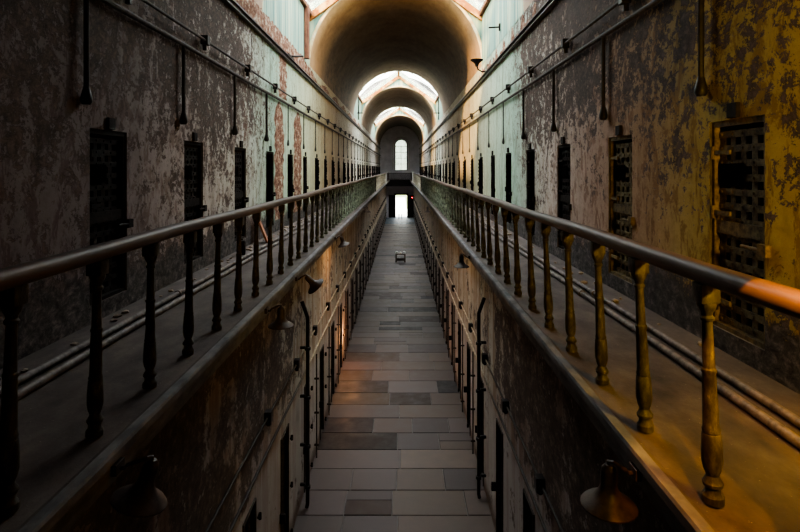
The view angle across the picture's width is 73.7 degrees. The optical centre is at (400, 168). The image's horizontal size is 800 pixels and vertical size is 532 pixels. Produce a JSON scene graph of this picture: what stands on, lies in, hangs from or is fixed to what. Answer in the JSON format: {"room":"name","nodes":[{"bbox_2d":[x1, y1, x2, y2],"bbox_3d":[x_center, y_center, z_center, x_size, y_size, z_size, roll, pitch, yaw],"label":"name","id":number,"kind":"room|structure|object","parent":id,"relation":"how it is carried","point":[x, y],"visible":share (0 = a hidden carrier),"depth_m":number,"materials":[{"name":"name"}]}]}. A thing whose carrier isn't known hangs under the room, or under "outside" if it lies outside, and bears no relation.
{"room":"prison interior","nodes":[
{"label":"prison interior","id":0,"kind":"room"},
{"bbox_2d":[0,0,379,368],"bbox_3d":[-3.780,-0.930,39.000,1.000,5.540,90.000,0,0,0],"label":"wall","id":1,"kind":"structure","parent":0,"point":[135,71],"depth_m":6.47,"materials":[{"name":"paint"}]},
{"bbox_2d":[90,117,133,304],"bbox_3d":[-3.304,0.438,6.035,0.141,2.025,0.830,0,0,0],"label":"door","id":2,"kind":"structure","parent":1,"relation":"in","point":[101,170],"depth_m":6.11,"materials":[{"name":"black metal"}]},
{"bbox_2d":[184,132,206,263],"bbox_3d":[-3.304,0.438,8.485,0.141,2.025,0.830,0,0,0],"label":"door","id":3,"kind":"structure","parent":1,"relation":"in","point":[192,201],"depth_m":8.59,"materials":[{"name":"black metal"}]},
{"bbox_2d":[80,0,380,163],"bbox_3d":[-3.220,-1.269,39.025,0.116,1.218,89.950,0,0,0],"label":"vent pipe","id":4,"kind":"object","parent":1,"relation":"attached to","point":[86,98],"visible":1,"depth_m":7.88,"materials":[{"name":"metal"}]},
{"bbox_2d":[235,141,248,241],"bbox_3d":[-3.304,0.438,10.935,0.141,2.025,0.830,0,0,0],"label":"door","id":5,"kind":"structure","parent":1,"relation":"in","point":[240,199],"depth_m":11.08,"materials":[{"name":"black metal"}]},
{"bbox_2d":[125,0,380,155],"bbox_3d":[-3.195,-2.058,38.590,0.120,0.235,89.080,0,0,0],"label":"conduit","id":6,"kind":"object","parent":1,"relation":"attached to","point":[204,39],"visible":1,"depth_m":10.19,"materials":[{"name":"metal"}]},
{"bbox_2d":[266,146,275,227],"bbox_3d":[-3.260,0.438,13.386,0.211,2.025,0.829,0,0,-2],"label":"door","id":7,"kind":"structure","parent":1,"relation":"in","point":[271,193],"depth_m":13.46,"materials":[{"name":"black metal"}]},
{"bbox_2d":[235,0,312,78],"bbox_3d":[-3.259,-3.520,13.800,0.042,0.520,11.600,0,0,0],"label":"trim","id":8,"kind":"structure","parent":1,"relation":"attached to","point":[252,8],"depth_m":13.41,"materials":[{"name":"paint"}]},
{"bbox_2d":[274,101,283,219],"bbox_3d":[-3.274,-0.240,14.346,0.001,3.160,1.252,0,0,0],"label":"trim","id":9,"kind":"structure","parent":1,"relation":"attached to","point":[278,117],"depth_m":14.25,"materials":[{"name":"brick"}]},
{"bbox_2d":[278,55,286,100],"bbox_3d":[-3.274,-2.575,14.794,0.001,1.250,1.142,0,0,0],"label":"trim","id":10,"kind":"structure","parent":1,"relation":"attached to","point":[282,67],"depth_m":14.73,"materials":[{"name":"brick"}]},
{"bbox_2d":[288,150,294,217],"bbox_3d":[-3.249,0.438,15.837,0.234,2.025,0.829,0,0,-2],"label":"door","id":11,"kind":"structure","parent":1,"relation":"in","point":[291,186],"depth_m":15.78,"materials":[{"name":"black metal"}]},
{"bbox_2d":[293,112,301,212],"bbox_3d":[-3.274,-0.230,16.913,0.001,3.140,1.437,0,0,0],"label":"trim","id":12,"kind":"structure","parent":1,"relation":"attached to","point":[297,167],"depth_m":16.87,"materials":[{"name":"paint"}]},
{"bbox_2d":[222,0,380,148],"bbox_3d":[-3.235,-3.160,39.000,0.110,0.150,90.000,0,0,0],"label":"trim","id":13,"kind":"structure","parent":1,"relation":"attached to","point":[233,5],"depth_m":13.88,"materials":[{"name":"grey metal"}]},
{"bbox_2d":[303,152,308,211],"bbox_3d":[-3.272,0.438,18.286,0.188,2.025,0.829,0,0,-2],"label":"door","id":14,"kind":"structure","parent":1,"relation":"in","point":[306,187],"depth_m":18.27,"materials":[{"name":"black metal"}]},
{"bbox_2d":[315,154,319,206],"bbox_3d":[-3.238,0.438,20.737,0.256,2.025,0.829,0,0,-2],"label":"door","id":15,"kind":"structure","parent":1,"relation":"in","point":[317,182],"depth_m":20.73,"materials":[{"name":"black metal"}]},
{"bbox_2d":[324,156,327,202],"bbox_3d":[-3.260,0.438,23.186,0.211,2.025,0.829,0,0,-2],"label":"door","id":16,"kind":"structure","parent":1,"relation":"in","point":[325,161],"depth_m":23.05,"materials":[{"name":"black metal"}]},
{"bbox_2d":[332,157,334,198],"bbox_3d":[-3.249,0.438,25.637,0.234,2.025,0.829,0,0,-2],"label":"door","id":17,"kind":"structure","parent":1,"relation":"in","point":[333,164],"depth_m":25.44,"materials":[{"name":"black metal"}]},
{"bbox_2d":[312,72,360,127],"bbox_3d":[-3.268,-3.449,31.800,0.024,0.378,24.400,0,0,0],"label":"trim","id":18,"kind":"structure","parent":1,"relation":"attached to","point":[324,88],"depth_m":26.55,"materials":[{"name":"paint"}]},
{"bbox_2d":[343,161,345,193],"bbox_3d":[-3.238,0.438,30.537,0.256,2.025,0.829,0,0,-2],"label":"door","id":19,"kind":"structure","parent":1,"relation":"in","point":[344,165],"depth_m":30.36,"materials":[{"name":"black metal"}]},
{"bbox_2d":[0,180,389,531],"bbox_3d":[-2.475,1.744,37.250,1.650,0.232,86.500,0,0,0],"label":"floor","id":20,"kind":"structure","parent":0,"point":[62,472],"depth_m":4.00,"materials":[{"name":"concrete"}]},
{"bbox_2d":[110,455,166,517],"bbox_3d":[-1.525,1.828,3.104,0.307,0.311,0.315,0,0,0],"label":"lamp","id":21,"kind":"object","parent":20,"relation":"attached to","point":[139,499],"visible":0.96,"depth_m":3.07,"materials":[{"name":"metal"}]},
{"bbox_2d":[0,202,343,410],"bbox_3d":[-2.684,1.604,26.925,0.155,0.088,65.650,0,0,0],"label":"pipe","id":22,"kind":"object","parent":20,"relation":"on","point":[30,387],"visible":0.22,"depth_m":5.01,"materials":[{"name":"metal"}]},
{"bbox_2d":[0,200,343,395],"bbox_3d":[-2.869,1.604,26.925,0.157,0.084,65.650,0,0,0],"label":"pipe","id":23,"kind":"object","parent":20,"relation":"on","point":[28,375],"visible":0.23,"depth_m":5.33,"materials":[{"name":"metal"}]},
{"bbox_2d":[0,172,388,516],"bbox_3d":[-1.860,0.982,38.950,0.260,1.305,83.100,0,0,0],"label":"gallery railing","id":24,"kind":"object","parent":20,"relation":"on","point":[14,280],"visible":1,"depth_m":3.94,"materials":[{"name":"metal"}]},
{"bbox_2d":[241,238,245,254],"bbox_3d":[-3.050,1.483,10.200,0.150,0.310,0.146,0,0,0],"label":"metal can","id":25,"kind":"object","parent":20,"relation":"on","point":[243,243],"visible":0.55,"depth_m":10.15,"materials":[{"name":"black metal"}]},
{"bbox_2d":[259,220,267,242],"bbox_3d":[-3.085,1.351,11.883,0.266,0.587,0.280,0,0,-9],"label":"wooden board","id":26,"kind":"object","parent":20,"relation":"on","point":[260,223],"visible":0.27,"depth_m":11.76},
{"bbox_2d":[264,305,293,329],"bbox_3d":[-1.502,1.809,6.600,0.351,0.272,0.316,0,0,0],"label":"lamp","id":27,"kind":"object","parent":20,"relation":"attached to","point":[281,323],"visible":0.98,"depth_m":6.55,"materials":[{"name":"metal"}]},
{"bbox_2d":[295,274,323,293],"bbox_3d":[-1.459,1.833,8.560,0.438,0.321,0.306,0,0,0],"label":"lamp","id":28,"kind":"object","parent":20,"relation":"attached to","point":[315,285],"visible":1,"depth_m":8.47,"materials":[{"name":"metal"}]},
{"bbox_2d":[334,235,349,247],"bbox_3d":[-1.486,1.828,13.526,0.384,0.310,0.315,0,0,0],"label":"lamp","id":29,"kind":"object","parent":20,"relation":"attached to","point":[343,243],"visible":0.98,"depth_m":13.46,"materials":[{"name":"metal"}]},
{"bbox_2d":[68,186,385,531],"bbox_3d":[-2.790,4.740,39.000,1.000,5.800,90.000,0,0,0],"label":"wall","id":30,"kind":"structure","parent":0,"point":[199,452],"depth_m":8.17,"materials":[{"name":"paint"}]},
{"bbox_2d":[242,498,261,531],"bbox_3d":[-2.295,6.393,7.997,0.230,2.485,0.775,0,0,0],"label":"door","id":31,"kind":"structure","parent":30,"relation":"in","point":[253,513],"depth_m":8.33,"materials":[{"name":"black metal"}]},
{"bbox_2d":[280,423,292,531],"bbox_3d":[-2.295,6.393,10.438,0.230,2.485,0.775,0,0,0],"label":"door","id":32,"kind":"structure","parent":30,"relation":"in","point":[283,518],"depth_m":10.77,"materials":[{"name":"black metal"}]},
{"bbox_2d":[205,197,385,531],"bbox_3d":[-2.240,4.205,42.000,0.120,0.250,78.000,0,0,0],"label":"conduit","id":33,"kind":"object","parent":30,"relation":"attached to","point":[268,414],"visible":0.93,"depth_m":9.37,"materials":[{"name":"metal"}]},
{"bbox_2d":[300,301,310,507],"bbox_3d":[-2.156,5.292,12.018,0.248,4.652,0.165,0,0,0],"label":"drain pipe","id":34,"kind":"object","parent":30,"relation":"attached to","point":[307,445],"visible":1,"depth_m":11.96,"materials":[{"name":"metal"}]},
{"bbox_2d":[228,201,385,531],"bbox_3d":[-2.240,4.750,42.000,0.048,0.072,78.000,0,0,0],"label":"conduit","id":35,"kind":"object","parent":30,"relation":"attached to","point":[300,382],"visible":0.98,"depth_m":9.70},
{"bbox_2d":[303,384,312,492],"bbox_3d":[-2.295,6.393,12.877,0.230,2.485,0.775,0,0,0],"label":"door","id":36,"kind":"structure","parent":30,"relation":"in","point":[311,388],"depth_m":12.58,"materials":[{"name":"black metal"}]},
{"bbox_2d":[314,354,318,457],"bbox_3d":[-2.230,6.262,14.100,0.120,2.744,0.040,0,0,0],"label":"standpipe","id":37,"kind":"object","parent":30,"relation":"attached to","point":[316,378],"visible":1,"depth_m":14.08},
{"bbox_2d":[319,344,326,439],"bbox_3d":[-2.295,6.393,15.318,0.230,2.485,0.775,0,0,0],"label":"door","id":38,"kind":"structure","parent":30,"relation":"in","point":[321,402],"depth_m":15.65,"materials":[{"name":"black metal"}]},
{"bbox_2d":[327,327,330,414],"bbox_3d":[-2.230,6.262,16.540,0.120,2.744,0.040,0,0,0],"label":"standpipe","id":39,"kind":"object","parent":30,"relation":"attached to","point":[329,347],"visible":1,"depth_m":16.53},
{"bbox_2d":[331,321,336,401],"bbox_3d":[-2.295,6.393,17.758,0.230,2.485,0.775,0,0,0],"label":"door","id":40,"kind":"structure","parent":30,"relation":"in","point":[332,325],"depth_m":18.09,"materials":[{"name":"black metal"}]},
{"bbox_2d":[337,306,339,383],"bbox_3d":[-2.230,6.262,18.980,0.120,2.744,0.040,0,0,0],"label":"standpipe","id":41,"kind":"object","parent":30,"relation":"attached to","point":[338,324],"visible":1,"depth_m":18.96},
{"bbox_2d":[339,303,343,366],"bbox_3d":[-2.295,6.393,20.198,0.230,2.485,0.775,0,0,0],"label":"door","id":42,"kind":"structure","parent":30,"relation":"in","point":[340,344],"depth_m":20.53,"materials":[{"name":"black metal"}]},
{"bbox_2d":[344,291,346,358],"bbox_3d":[-2.230,6.262,21.420,0.120,2.744,0.040,0,0,0],"label":"standpipe","id":43,"kind":"object","parent":30,"relation":"attached to","point":[345,306],"visible":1,"depth_m":21.40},
{"bbox_2d":[346,289,349,349],"bbox_3d":[-2.295,6.393,22.637,0.230,2.485,0.775,0,0,0],"label":"door","id":44,"kind":"structure","parent":30,"relation":"in","point":[347,325],"depth_m":22.34,"materials":[{"name":"black metal"}]},
{"bbox_2d":[350,278,352,339],"bbox_3d":[-2.230,6.262,23.860,0.120,2.744,0.040,0,0,0],"label":"standpipe","id":45,"kind":"object","parent":30,"relation":"attached to","point":[351,292],"visible":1,"depth_m":23.86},
{"bbox_2d":[352,277,354,328],"bbox_3d":[-2.295,6.393,25.078,0.230,2.485,0.775,0,0,0],"label":"door","id":46,"kind":"structure","parent":30,"relation":"in","point":[353,282],"depth_m":25.42,"materials":[{"name":"black metal"}]},
{"bbox_2d":[355,268,356,323],"bbox_3d":[-2.230,6.262,26.300,0.120,2.744,0.040,0,0,0],"label":"standpipe","id":47,"kind":"object","parent":30,"relation":"attached to","point":[355,268],"visible":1,"depth_m":26.29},
{"bbox_2d":[356,268,358,318],"bbox_3d":[-2.295,6.393,27.517,0.230,2.485,0.775,0,0,0],"label":"door","id":48,"kind":"structure","parent":30,"relation":"in","point":[357,272],"depth_m":27.58,"materials":[{"name":"black metal"}]},
{"bbox_2d":[358,260,360,310],"bbox_3d":[-2.230,6.262,28.740,0.120,2.744,0.040,0,0,0],"label":"standpipe","id":49,"kind":"object","parent":30,"relation":"attached to","point":[359,271],"visible":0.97,"depth_m":28.72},
{"bbox_2d":[262,0,309,65],"bbox_3d":[-3.780,-4.640,15.900,1.000,1.920,6.600,0,0,0],"label":"wall","id":50,"kind":"structure","parent":0,"point":[287,15],"depth_m":15.69,"materials":[{"name":"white paint"}]},
{"bbox_2d":[304,3,309,58],"bbox_3d":[-3.190,-4.665,18.100,0.140,1.840,0.240,0,0,0],"label":"timber post","id":51,"kind":"object","parent":50,"relation":"attached to","point":[306,9],"visible":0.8,"depth_m":17.98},
{"bbox_2d":[300,0,489,21],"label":"window","id":52,"kind":"structure","parent":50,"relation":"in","point":[465,5],"depth_m":19.02,"materials":[{"name":"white glass"}]},
{"bbox_2d":[354,98,360,122],"bbox_3d":[-3.780,-4.640,40.600,1.000,1.920,7.200,0,0,0],"label":"wall","id":53,"kind":"structure","parent":0,"point":[356,103],"depth_m":40.22,"materials":[{"name":"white paint"}]},
{"bbox_2d":[358,71,437,104],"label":"window","id":54,"kind":"structure","parent":53,"relation":"in","point":[398,76],"depth_m":44.02,"materials":[{"name":"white glass"}]},
{"bbox_2d":[371,124,374,138],"bbox_3d":[-3.780,-4.640,63.000,1.000,1.920,9.000,0,0,0],"label":"wall","id":55,"kind":"structure","parent":0,"point":[373,126],"depth_m":63.61,"materials":[{"name":"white paint"}]},
{"bbox_2d":[374,107,424,126],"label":"window","id":56,"kind":"structure","parent":55,"relation":"in","point":[399,108],"depth_m":67.32,"materials":[{"name":"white glass"}]},
{"bbox_2d":[254,0,532,10],"bbox_3d":[-0.190,-5.695,3.300,7.980,3.990,18.600,0,0,0],"label":"ceiling","id":57,"kind":"structure","parent":0,"point":[526,3],"depth_m":12.34,"materials":[{"name":"paint"}]},
{"bbox_2d":[293,217,494,531],"bbox_3d":[-0.150,7.650,36.205,6.280,0.028,98.534,0,0,0],"label":"floor","id":58,"kind":"structure","parent":0,"point":[394,450],"depth_m":15.76,"materials":[{"name":"stone"}]},
{"bbox_2d":[395,253,405,261],"bbox_3d":[-0.040,7.299,43.900,0.840,0.670,0.600,0,0,0],"label":"display table","id":59,"kind":"object","parent":58,"relation":"on","point":[396,258],"visible":0.98,"depth_m":43.61,"materials":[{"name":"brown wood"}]},
{"bbox_2d":[306,0,484,114],"bbox_3d":[-0.190,-5.695,28.100,7.980,3.990,17.800,0,0,0],"label":"ceiling","id":60,"kind":"structure","parent":0,"point":[357,42],"depth_m":24.78,"materials":[{"name":"paint"}]},
{"bbox_2d":[307,0,483,41],"bbox_3d":[-0.190,-5.425,19.200,8.180,5.450,0.001,0,0,0],"label":"wall","id":61,"kind":"structure","parent":0,"point":[315,3],"depth_m":19.20,"materials":[{"name":"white paint"}]},
{"bbox_2d":[310,0,481,64],"bbox_3d":[-0.190,-5.305,19.170,6.420,3.210,0.060,0,0,0],"label":"trim","id":62,"kind":"structure","parent":61,"relation":"attached to","point":[327,11],"depth_m":19.15,"materials":[{"name":"paint"}]},
{"bbox_2d":[360,78,436,134],"bbox_3d":[-0.190,-5.695,51.350,7.980,3.990,14.300,0,0,0],"label":"ceiling","id":63,"kind":"structure","parent":0,"point":[384,100],"depth_m":49.20,"materials":[{"name":"paint"}]},
{"bbox_2d":[361,72,435,113],"bbox_3d":[-0.190,-5.425,44.200,8.180,5.450,0.001,0,0,0],"label":"skylight","id":64,"kind":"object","parent":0,"point":[398,82],"depth_m":44.20,"materials":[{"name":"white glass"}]},
{"bbox_2d":[361,86,435,121],"bbox_3d":[-0.190,-5.305,44.170,6.420,3.210,0.060,0,0,0],"label":"trim","id":65,"kind":"structure","parent":64,"relation":"attached to","point":[391,86],"depth_m":44.15,"materials":[{"name":"paint"}]},
{"bbox_2d":[380,126,418,217],"bbox_3d":[-0.190,-0.030,84.250,7.980,15.340,0.500,0,0,0],"label":"wall","id":66,"kind":"structure","parent":0,"point":[391,134],"depth_m":84.00,"materials":[{"name":"grey paint"}]},
{"bbox_2d":[392,137,409,169],"bbox_3d":[0.010,-2.487,84.097,2.747,5.214,0.405,0,0,0],"label":"window","id":67,"kind":"structure","parent":66,"relation":"in","point":[400,145],"depth_m":84.25,"materials":[{"name":"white glass"}]},
{"bbox_2d":[389,193,413,217],"bbox_3d":[0.050,5.745,83.935,3.970,3.790,0.230,0,0,0],"label":"door","id":68,"kind":"structure","parent":66,"relation":"in","point":[392,198],"depth_m":83.84,"materials":[{"name":"black metal"}]},
{"bbox_2d":[375,109,423,144],"bbox_3d":[-0.190,-5.695,75.750,7.980,3.990,16.500,0,0,0],"label":"ceiling","id":69,"kind":"structure","parent":0,"point":[399,120],"depth_m":73.35,"materials":[{"name":"paint"}]},
{"bbox_2d":[375,107,423,131],"bbox_3d":[-0.190,-5.425,67.500,8.180,5.450,0.001,0,0,0],"label":"skylight","id":70,"kind":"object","parent":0,"point":[402,108],"depth_m":67.50,"materials":[{"name":"glass"}]},
{"bbox_2d":[436,99,442,123],"bbox_3d":[3.400,-4.640,40.600,1.000,1.920,7.200,0,0,0],"label":"wall","id":71,"kind":"structure","parent":0,"point":[440,105],"depth_m":40.17,"materials":[{"name":"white paint"}]},
{"bbox_2d":[482,0,523,65],"bbox_3d":[3.400,-4.640,15.900,1.000,1.920,6.600,0,0,0],"label":"wall","id":72,"kind":"structure","parent":0,"point":[506,13],"depth_m":16.03,"materials":[{"name":"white paint"}]},
{"bbox_2d":[414,187,673,531],"bbox_3d":[2.490,4.740,39.000,1.000,5.800,90.000,0,0,0],"label":"wall","id":73,"kind":"structure","parent":0,"point":[562,443],"depth_m":8.74,"materials":[{"name":"paint"}]},
{"bbox_2d":[433,252,434,298],"bbox_3d":[1.930,6.262,31.380,0.120,2.744,0.040,0,0,0],"label":"standpipe","id":74,"kind":"object","parent":73,"relation":"attached to","point":[433,252],"visible":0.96,"depth_m":31.38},
{"bbox_2d":[435,259,437,309],"bbox_3d":[1.930,6.262,28.940,0.120,2.744,0.040,0,0,0],"label":"standpipe","id":75,"kind":"object","parent":73,"relation":"attached to","point":[436,271],"visible":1,"depth_m":28.93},
{"bbox_2d":[437,267,438,313],"bbox_3d":[1.995,6.393,27.823,0.230,2.485,0.775,0,0,0],"label":"door","id":76,"kind":"structure","parent":73,"relation":"in","point":[438,267],"depth_m":28.09,"materials":[{"name":"black metal"}]},
{"bbox_2d":[439,267,440,322],"bbox_3d":[1.930,6.262,26.500,0.120,2.744,0.040,0,0,0],"label":"standpipe","id":77,"kind":"object","parent":73,"relation":"attached to","point":[439,267],"visible":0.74,"depth_m":26.50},
{"bbox_2d":[442,277,444,337],"bbox_3d":[1.930,6.262,24.060,0.120,2.744,0.040,0,0,0],"label":"standpipe","id":78,"kind":"object","parent":73,"relation":"attached to","point":[443,291],"visible":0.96,"depth_m":24.05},
{"bbox_2d":[444,287,447,347],"bbox_3d":[1.995,6.393,22.942,0.230,2.485,0.775,0,0,0],"label":"door","id":79,"kind":"structure","parent":73,"relation":"in","point":[446,318],"depth_m":22.58,"materials":[{"name":"black metal"}]},
{"bbox_2d":[447,290,449,356],"bbox_3d":[1.930,6.262,21.620,0.120,2.744,0.040,0,0,0],"label":"standpipe","id":80,"kind":"object","parent":73,"relation":"attached to","point":[448,305],"visible":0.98,"depth_m":21.61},
{"bbox_2d":[449,301,453,370],"bbox_3d":[1.995,6.393,20.503,0.230,2.485,0.775,0,0,0],"label":"door","id":81,"kind":"structure","parent":73,"relation":"in","point":[451,337],"depth_m":20.77,"materials":[{"name":"black metal"}]},
{"bbox_2d":[453,305,455,380],"bbox_3d":[1.930,6.262,19.180,0.120,2.744,0.040,0,0,0],"label":"standpipe","id":82,"kind":"object","parent":73,"relation":"attached to","point":[454,322],"visible":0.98,"depth_m":19.16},
{"bbox_2d":[455,319,460,398],"bbox_3d":[1.995,6.393,18.062,0.230,2.485,0.775,0,0,0],"label":"door","id":83,"kind":"structure","parent":73,"relation":"in","point":[457,360],"depth_m":18.33,"materials":[{"name":"black metal"}]},
{"bbox_2d":[461,325,463,411],"bbox_3d":[1.930,6.262,16.740,0.120,2.744,0.040,0,0,0],"label":"standpipe","id":84,"kind":"object","parent":73,"relation":"attached to","point":[462,345],"visible":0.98,"depth_m":16.72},
{"bbox_2d":[464,342,470,435],"bbox_3d":[1.995,6.393,15.623,0.230,2.485,0.775,0,0,0],"label":"door","id":85,"kind":"structure","parent":73,"relation":"in","point":[466,388],"depth_m":15.89,"materials":[{"name":"black metal"}]},
{"bbox_2d":[471,351,474,453],"bbox_3d":[1.930,6.262,14.300,0.120,2.744,0.040,0,0,0],"label":"standpipe","id":86,"kind":"object","parent":73,"relation":"attached to","point":[472,375],"visible":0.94,"depth_m":14.29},
{"bbox_2d":[475,377,483,486],"bbox_3d":[1.995,6.393,13.182,0.230,2.485,0.775,0,0,0],"label":"door","id":87,"kind":"structure","parent":73,"relation":"in","point":[481,377],"depth_m":12.82,"materials":[{"name":"black metal"}]},
{"bbox_2d":[414,202,547,531],"bbox_3d":[1.940,4.850,42.000,0.048,0.072,78.000,0,0,0],"label":"conduit","id":88,"kind":"object","parent":73,"relation":"attached to","point":[485,380],"visible":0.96,"depth_m":9.85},
{"bbox_2d":[476,297,485,498],"bbox_3d":[1.856,5.292,12.368,0.248,4.652,0.165,0,0,0],"label":"drain pipe","id":89,"kind":"object","parent":73,"relation":"attached to","point":[479,437],"visible":1,"depth_m":12.32,"materials":[{"name":"metal"}]},
{"bbox_2d":[414,198,563,531],"bbox_3d":[1.920,4.385,42.000,0.120,0.250,78.000,0,0,0],"label":"conduit","id":90,"kind":"object","parent":73,"relation":"attached to","point":[539,480],"visible":1,"depth_m":9.77,"materials":[{"name":"metal"}]},
{"bbox_2d":[491,418,502,531],"bbox_3d":[1.995,6.393,10.742,0.230,2.485,0.775,0,0,0],"label":"door","id":91,"kind":"structure","parent":73,"relation":"in","point":[494,485],"depth_m":11.01,"materials":[{"name":"black metal"}]},
{"bbox_2d":[523,488,534,531],"bbox_3d":[1.995,6.393,8.303,0.230,2.485,0.775,0,0,0],"label":"door","id":92,"kind":"structure","parent":73,"relation":"in","point":[532,521],"depth_m":8.49,"materials":[{"name":"black metal"}]},
{"bbox_2d":[410,180,799,531],"bbox_3d":[2.130,1.744,37.250,1.580,0.232,86.500,0,0,0],"label":"floor","id":93,"kind":"structure","parent":0,"point":[760,474],"depth_m":3.67,"materials":[{"name":"concrete"}]},
{"bbox_2d":[386,173,412,185],"bbox_3d":[-0.190,1.600,81.270,4.400,2.020,1.660,0,0,0],"label":"bridge","id":94,"kind":"object","parent":93,"relation":"attached to","point":[399,179],"visible":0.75,"depth_m":80.43,"materials":[{"name":"black metal"}]},
{"bbox_2d":[453,253,469,267],"bbox_3d":[1.205,1.809,10.600,0.326,0.272,0.316,0,0,0],"label":"lamp","id":95,"kind":"object","parent":93,"relation":"attached to","point":[460,264],"visible":0.96,"depth_m":10.55,"materials":[{"name":"metal"}]},
{"bbox_2d":[411,172,799,507],"bbox_3d":[1.490,0.982,38.950,0.260,1.305,83.100,0,0,0],"label":"gallery railing","id":96,"kind":"object","parent":93,"relation":"on","point":[709,279],"visible":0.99,"depth_m":3.31,"materials":[{"name":"metal"}]},
{"bbox_2d":[580,460,641,523],"bbox_3d":[1.205,1.809,3.080,0.326,0.272,0.316,0,0,0],"label":"lamp","id":97,"kind":"object","parent":93,"relation":"attached to","point":[605,502],"visible":0.98,"depth_m":3.03,"materials":[{"name":"metal"}]},
{"bbox_2d":[453,205,799,449],"bbox_3d":[2.304,1.604,26.925,0.155,0.088,65.650,0,0,0],"label":"pipe","id":98,"kind":"object","parent":93,"relation":"on","point":[780,429],"visible":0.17,"depth_m":4.20,"materials":[{"name":"metal"}]},
{"bbox_2d":[453,202,799,427],"bbox_3d":[2.490,1.604,26.925,0.155,0.084,65.650,0,0,0],"label":"pipe","id":99,"kind":"object","parent":93,"relation":"on","point":[766,401],"visible":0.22,"depth_m":4.53,"materials":[{"name":"metal"}]},
{"bbox_2d":[419,0,799,393],"bbox_3d":[3.400,-0.930,39.000,1.000,5.540,90.000,0,0,0],"label":"wall","id":100,"kind":"structure","parent":0,"point":[752,47],"depth_m":5.98,"materials":[{"name":"paint"}]},
{"bbox_2d":[451,161,454,184],"bbox_3d":[2.855,0.438,28.997,0.256,2.025,0.834,0,0,2],"label":"door","id":101,"kind":"structure","parent":100,"relation":"in","point":[453,164],"depth_m":28.92,"materials":[{"name":"black metal"}]},
{"bbox_2d":[458,157,459,197],"bbox_3d":[2.889,0.438,26.556,0.188,2.025,0.834,0,0,2],"label":"door","id":102,"kind":"structure","parent":100,"relation":"in","point":[458,157],"depth_m":26.42,"materials":[{"name":"black metal"}]},
{"bbox_2d":[462,156,465,200],"bbox_3d":[2.866,0.438,24.117,0.234,2.025,0.834,0,0,2],"label":"door","id":103,"kind":"structure","parent":100,"relation":"in","point":[464,161],"depth_m":24.03,"materials":[{"name":"black metal"}]},
{"bbox_2d":[470,155,473,204],"bbox_3d":[2.878,0.438,21.676,0.211,2.025,0.834,0,0,2],"label":"door","id":104,"kind":"structure","parent":100,"relation":"in","point":[472,159],"depth_m":21.72,"materials":[{"name":"black metal"}]},
{"bbox_2d":[471,58,484,72],"bbox_3d":[2.568,-3.473,17.993,0.461,0.434,0.435,0,0,42],"label":"uplight","id":105,"kind":"object","parent":100,"relation":"attached to","point":[476,61],"visible":0.98,"depth_m":17.92,"materials":[{"name":"black metal"}]},
{"bbox_2d":[471,58,482,66],"bbox_3d":[2.560,-3.575,18.000,0.440,0.230,0.433,0,0,0],"label":"shade","id":106,"kind":"object","parent":105,"relation":"attached to","point":[476,61],"depth_m":17.90,"materials":[{"name":"black metal"}]},
{"bbox_2d":[477,153,482,207],"bbox_3d":[2.855,0.438,19.237,0.256,2.025,0.834,0,0,2],"label":"door","id":107,"kind":"structure","parent":100,"relation":"in","point":[480,182],"depth_m":19.25,"materials":[{"name":"black metal"}]},
{"bbox_2d":[419,0,558,148],"bbox_3d":[2.855,-3.160,39.000,0.110,0.150,90.000,0,0,0],"label":"trim","id":108,"kind":"structure","parent":100,"relation":"attached to","point":[548,5],"depth_m":13.93,"materials":[{"name":"grey metal"}]},
{"bbox_2d":[491,151,494,214],"bbox_3d":[2.889,0.438,16.796,0.188,2.025,0.834,0,0,2],"label":"door","id":109,"kind":"structure","parent":100,"relation":"in","point":[492,156],"depth_m":16.80,"materials":[{"name":"black metal"}]},
{"bbox_2d":[479,2,535,77],"bbox_3d":[2.888,-3.465,15.500,0.024,0.448,8.200,0,0,0],"label":"trim","id":110,"kind":"structure","parent":100,"relation":"attached to","point":[523,23],"depth_m":13.81,"materials":[{"name":"paint"}]},
{"bbox_2d":[505,148,511,222],"bbox_3d":[2.866,0.438,14.357,0.234,2.025,0.834,0,0,2],"label":"door","id":111,"kind":"structure","parent":100,"relation":"in","point":[507,188],"depth_m":14.35,"materials":[{"name":"black metal"}]},
{"bbox_2d":[419,0,630,154],"bbox_3d":[2.815,-2.108,37.590,0.120,0.235,87.080,0,0,0],"label":"conduit","id":112,"kind":"object","parent":100,"relation":"attached to","point":[565,43],"visible":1,"depth_m":9.83,"materials":[{"name":"metal"}]},
{"bbox_2d":[526,143,534,234],"bbox_3d":[2.878,0.438,11.916,0.211,2.025,0.834,0,0,2],"label":"door","id":113,"kind":"structure","parent":100,"relation":"in","point":[528,161],"depth_m":12.03,"materials":[{"name":"black metal"}]},
{"bbox_2d":[420,0,707,163],"bbox_3d":[2.840,-1.299,39.025,0.116,1.218,89.950,0,0,0],"label":"vent pipe","id":114,"kind":"object","parent":100,"relation":"attached to","point":[700,89],"visible":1,"depth_m":7.47,"materials":[{"name":"metal"}]},
{"bbox_2d":[557,137,571,249],"bbox_3d":[2.925,0.438,9.475,0.141,2.025,0.830,0,0,0],"label":"door","id":115,"kind":"structure","parent":100,"relation":"in","point":[563,160],"depth_m":9.68,"materials":[{"name":"black metal"}]},
{"bbox_2d":[609,125,634,282],"bbox_3d":[2.925,0.438,7.035,0.141,2.025,0.830,0,0,0],"label":"door","id":116,"kind":"structure","parent":100,"relation":"in","point":[618,171],"depth_m":7.18,"materials":[{"name":"paint"}]},
{"bbox_2d":[711,102,770,349],"bbox_3d":[2.925,0.438,4.595,0.141,2.025,0.830,0,0,0],"label":"door","id":117,"kind":"structure","parent":100,"relation":"in","point":[735,171],"depth_m":4.67,"materials":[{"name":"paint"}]},
{"label":"outside","id":118,"kind":"structure","parent":0,"visible":0},
{"bbox_2d":[396,197,406,216],"bbox_3d":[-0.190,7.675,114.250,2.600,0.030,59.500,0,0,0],"label":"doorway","id":119,"kind":"structure","parent":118,"point":[401,208],"depth_m":106.11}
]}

